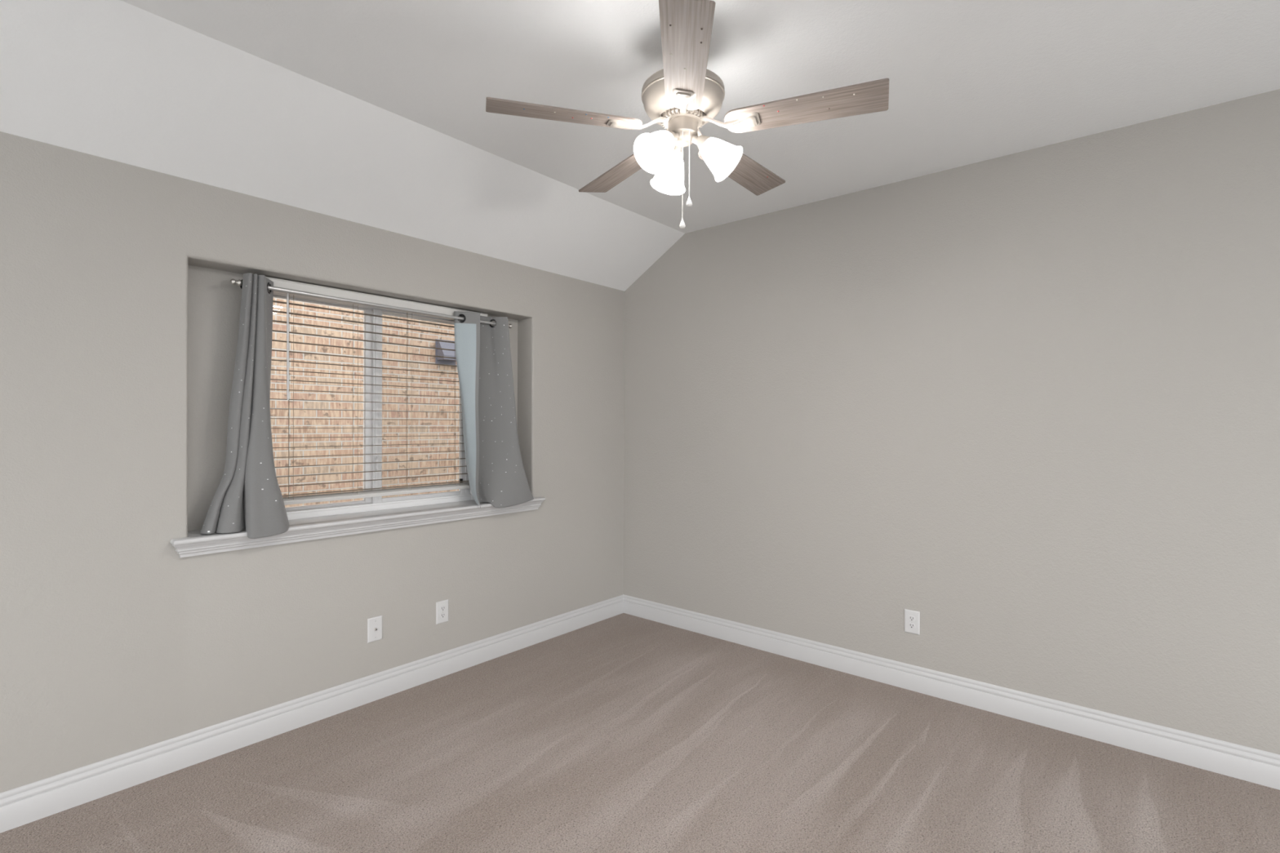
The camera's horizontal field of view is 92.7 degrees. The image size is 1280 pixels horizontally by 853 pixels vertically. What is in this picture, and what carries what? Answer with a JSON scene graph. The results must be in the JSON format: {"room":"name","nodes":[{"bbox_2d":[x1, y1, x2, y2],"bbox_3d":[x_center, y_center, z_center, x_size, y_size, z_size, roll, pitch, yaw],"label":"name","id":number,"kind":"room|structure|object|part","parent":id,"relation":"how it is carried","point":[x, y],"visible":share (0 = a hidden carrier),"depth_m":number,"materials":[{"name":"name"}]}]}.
{"room":"empty bedroom","nodes":[
{"label":"empty bedroom","id":0,"kind":"room"},
{"bbox_2d":[0,131,624,792],"bbox_3d":[-2.473,0.202,2.007,0.270,2.440,7.200,0,0,40],"label":"wall","id":1,"kind":"structure","parent":0,"point":[120,307],"depth_m":2.54,"materials":[{"name":"grey paint"}]},
{"bbox_2d":[0,594,623,833],"bbox_3d":[-2.369,1.336,1.921,0.015,0.133,7.000,0,0,40],"label":"baseboard","id":2,"kind":"structure","parent":1,"relation":"attached to","point":[21,806],"depth_m":2.70,"materials":[{"name":"white paint"}]},
{"bbox_2d":[169,497,545,557],"bbox_3d":[-1.325,0.495,3.262,0.230,0.078,1.953,0,0,40],"label":"trim","id":3,"kind":"structure","parent":1,"relation":"attached to","point":[196,544],"depth_m":3.02,"materials":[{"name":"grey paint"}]},
{"bbox_2d":[230,279,512,328],"bbox_3d":[-1.337,-0.634,3.292,0.118,0.040,1.538,0,0,40],"label":"curtain rod","id":4,"kind":"object","parent":1,"relation":"attached to","point":[233,282],"visible":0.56,"depth_m":3.08,"materials":[{"name":"grey metal"}]},
{"bbox_2d":[200,272,289,538],"bbox_3d":[-1.739,-0.096,2.690,0.213,1.157,0.320,0,0,40],"label":"curtain","id":5,"kind":"object","parent":4,"relation":"hanging from","point":[248,496],"visible":1,"depth_m":2.67,"materials":[{"name":"grey fabric"}]},
{"bbox_2d":[453,311,533,507],"bbox_3d":[-0.868,-0.095,3.705,0.190,1.155,0.494,0,0,40],"label":"curtain","id":6,"kind":"object","parent":4,"relation":"hanging from","point":[496,474],"visible":0.99,"depth_m":3.70,"materials":[{"name":"grey fabric"}]},
{"bbox_2d":[273,292,474,519],"bbox_3d":[-1.436,-0.106,3.356,0.107,1.126,1.210,0,0,40],"label":"window","id":7,"kind":"structure","parent":1,"relation":"in","point":[378,503],"depth_m":3.32,"materials":[{"name":"white plastic"}]},
{"bbox_3d":[-1.652,-0.106,3.144,0.028,1.066,0.547,0,0,40],"label":"fixed sash","id":8,"kind":"part","parent":7,"relation":"part of","materials":[{"name":"clear glass"}]},
{"bbox_2d":[266,276,488,505],"bbox_3d":[-1.373,-0.160,3.310,0.073,1.070,1.259,0,0,40],"label":"window blind","id":9,"kind":"object","parent":7,"relation":"attached to","point":[321,290],"visible":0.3,"depth_m":3.19,"materials":[{"name":"white plastic"}]},
{"bbox_3d":[-1.690,-0.145,2.946,0.056,0.997,0.013,0,0,40],"label":"ladder cord","id":10,"kind":"part","parent":9,"relation":"part of","materials":[{"name":"white fabric"}]},
{"bbox_3d":[-1.491,-0.145,3.183,0.056,0.997,0.013,0,0,40],"label":"ladder cord","id":11,"kind":"part","parent":9,"relation":"part of","materials":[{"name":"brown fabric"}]},
{"bbox_3d":[-1.385,0.358,3.314,0.052,0.034,1.184,0,0,40],"label":"rail","id":12,"kind":"part","parent":9,"relation":"part of","materials":[{"name":"white plastic"}]},
{"bbox_3d":[-1.297,-0.146,3.414,0.056,0.997,0.013,0,0,40],"label":"ladder cord","id":13,"kind":"part","parent":9,"relation":"part of","materials":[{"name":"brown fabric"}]},
{"bbox_3d":[-1.300,-0.107,3.594,0.008,1.066,0.610,0,0,40],"label":"screen frame","id":14,"kind":"part","parent":7,"relation":"part of","materials":[{"name":"white plastic"}]},
{"bbox_3d":[-1.256,-0.107,3.553,0.034,1.064,0.617,0,0,40],"label":"sliding sash","id":15,"kind":"part","parent":7,"relation":"part of","materials":[{"name":"clear glass"}]},
{"bbox_2d":[367,615,382,643],"bbox_3d":[-1.354,1.040,3.126,0.016,0.123,0.077,0,0,40],"label":"cable jack","id":16,"kind":"object","parent":1,"relation":"attached to","point":[374,624],"visible":1,"depth_m":3.12,"materials":[{"name":"white plastic"}]},
{"bbox_2d":[435,599,448,624],"bbox_3d":[-1.108,1.041,3.426,0.008,0.123,0.077,0,0,40],"label":"wall outlet","id":17,"kind":"object","parent":1,"relation":"attached to","point":[442,607],"visible":1,"depth_m":3.42,"materials":[{"name":"white plastic"}]},
{"bbox_2d":[440,613,445,617],"bbox_3d":[-1.106,1.061,3.424,0.002,0.028,0.034,0,0,40],"label":"receptacle","id":18,"kind":"object","parent":17,"relation":"attached to","point":[442,615],"depth_m":3.42,"materials":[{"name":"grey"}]},
{"bbox_2d":[440,605,445,611],"bbox_3d":[-1.106,1.022,3.424,0.002,0.028,0.034,0,0,40],"label":"receptacle","id":19,"kind":"object","parent":17,"relation":"attached to","point":[442,608],"depth_m":3.42,"materials":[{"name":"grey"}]},
{"bbox_2d":[270,297,459,507],"bbox_3d":[-2.210,-0.162,5.702,0.220,4.100,8.000,0,0,40],"label":"wall","id":20,"kind":"structure","parent":0,"point":[389,419],"depth_m":5.22,"materials":[{"name":"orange brick"}]},
{"bbox_2d":[435,338,456,365],"bbox_3d":[-1.834,-0.714,5.870,0.135,0.245,0.220,0,0,40],"label":"vent hood","id":21,"kind":"object","parent":20,"relation":"attached to","point":[440,344],"visible":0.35,"depth_m":5.83,"materials":[{"name":"grey plastic"}]},
{"bbox_2d":[0,0,1279,291],"bbox_3d":[0.221,-1.211,-0.332,7.390,0.425,7.120,0,0,40],"label":"ceiling","id":22,"kind":"structure","parent":0,"point":[371,113],"depth_m":2.31,"materials":[{"name":"white paint"}]},
{"bbox_2d":[485,0,888,228],"bbox_3d":[0.176,-1.002,2.145,1.312,0.662,1.250,0,0,40],"label":"ceiling fan","id":23,"kind":"object","parent":22,"relation":"hanging from","point":[683,96],"visible":1,"depth_m":2.00,"materials":[{"name":"beige wood"}]},
{"bbox_3d":[-0.243,-1.024,2.006,0.510,0.006,0.138,0,11,-15],"label":"blade","id":24,"kind":"part","parent":23,"relation":"part of","materials":[{"name":"brown wood"}]},
{"bbox_3d":[-0.072,-1.025,2.450,0.138,0.006,0.510,-13,7,-32],"label":"blade","id":25,"kind":"part","parent":23,"relation":"part of","materials":[{"name":"brown wood"}]},
{"bbox_3d":[0.054,-0.914,2.016,0.134,0.143,0.144,0,0,40],"label":"lamp shade","id":26,"kind":"part","parent":23,"relation":"part of","materials":[{"name":"white glass"}]},
{"bbox_3d":[0.067,-0.933,2.028,0.052,0.072,0.074,0,0,40],"label":"light bulb","id":27,"kind":"part","parent":23,"relation":"part of","materials":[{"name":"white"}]},
{"bbox_3d":[0.114,-0.915,2.249,0.141,0.143,0.132,0,0,40],"label":"lamp shade","id":28,"kind":"part","parent":23,"relation":"part of","materials":[{"name":"white glass"}]},
{"bbox_2d":[666,130,678,142],"bbox_3d":[0.102,-0.974,2.065,0.060,0.068,0.082,0,0,40],"label":"socket","id":29,"kind":"object","parent":23,"relation":"attached to","point":[673,135],"depth_m":2.04,"materials":[{"name":"beige metal"}]},
{"bbox_2d":[669,146,682,161],"bbox_3d":[0.135,-0.974,2.175,0.059,0.068,0.082,0,0,-35],"label":"socket","id":30,"kind":"object","parent":23,"relation":"attached to","point":[677,154],"depth_m":2.16,"materials":[{"name":"beige metal"}]},
{"bbox_3d":[0.144,-0.855,2.065,0.002,0.298,0.002,0,0,17],"label":"pull chain","id":31,"kind":"part","parent":23,"relation":"part of","materials":[{"name":"white metal"}]},
{"bbox_3d":[0.126,-1.021,1.706,0.138,0.006,0.510,11,1,3],"label":"blade","id":32,"kind":"part","parent":23,"relation":"part of","materials":[{"name":"wood"}]},
{"bbox_3d":[0.167,-0.892,2.065,0.002,0.224,0.002,0,0,17],"label":"pull chain","id":33,"kind":"part","parent":23,"relation":"part of","materials":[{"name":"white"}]},
{"bbox_2d":[691,134,710,151],"bbox_3d":[0.213,-0.974,2.100,0.082,0.068,0.059,0,0,33],"label":"socket","id":34,"kind":"object","parent":23,"relation":"attached to","point":[703,142],"depth_m":2.07,"materials":[{"name":"beige metal"}]},
{"bbox_3d":[0.286,-0.913,2.085,0.143,0.143,0.128,0,0,40],"label":"lamp shade","id":35,"kind":"part","parent":23,"relation":"part of","materials":[{"name":"white glass"}]},
{"bbox_3d":[0.404,-1.023,2.424,0.138,0.006,0.510,-14,-9,38],"label":"blade","id":36,"kind":"part","parent":23,"relation":"part of","materials":[{"name":"brown wood"}]},
{"bbox_3d":[0.526,-1.020,1.964,0.510,0.006,0.138,0,-11,21],"label":"blade","id":37,"kind":"part","parent":23,"relation":"part of","materials":[{"name":"brown wood"}]},
{"bbox_2d":[0,613,1279,852],"bbox_3d":[0.103,1.437,2.001,3.700,0.050,3.700,0,0,40],"label":"floor","id":38,"kind":"structure","parent":0,"point":[621,733],"depth_m":2.44,"materials":[{"name":"beige carpet"}]},
{"bbox_2d":[623,88,1279,754],"bbox_3d":[2.639,0.059,2.366,7.100,2.765,0.120,0,0,40],"label":"wall","id":39,"kind":"structure","parent":0,"point":[1026,404],"depth_m":2.99,"materials":[{"name":"grey paint"}]},
{"bbox_2d":[904,608,919,635],"bbox_3d":[1.458,1.049,3.273,0.077,0.123,0.008,0,0,40],"label":"wall outlet","id":40,"kind":"object","parent":39,"relation":"attached to","point":[912,618],"visible":1,"depth_m":3.27,"materials":[{"name":"white plastic"}]},
{"bbox_2d":[908,622,915,628],"bbox_3d":[1.457,1.068,3.271,0.034,0.028,0.002,0,0,40],"label":"receptacle","id":41,"kind":"object","parent":40,"relation":"attached to","point":[911,625],"depth_m":3.27,"materials":[{"name":"grey plastic"}]},
{"bbox_2d":[908,615,915,621],"bbox_3d":[1.457,1.029,3.271,0.034,0.028,0.002,0,0,40],"label":"receptacle","id":42,"kind":"object","parent":40,"relation":"attached to","point":[911,618],"depth_m":3.27,"materials":[{"name":"grey plastic"}]},
{"bbox_2d":[623,594,1279,790],"bbox_3d":[2.552,1.355,2.351,7.000,0.133,0.015,0,0,40],"label":"baseboard","id":43,"kind":"structure","parent":39,"relation":"attached to","point":[1261,767],"depth_m":3.00,"materials":[{"name":"white paint"}]}
]}

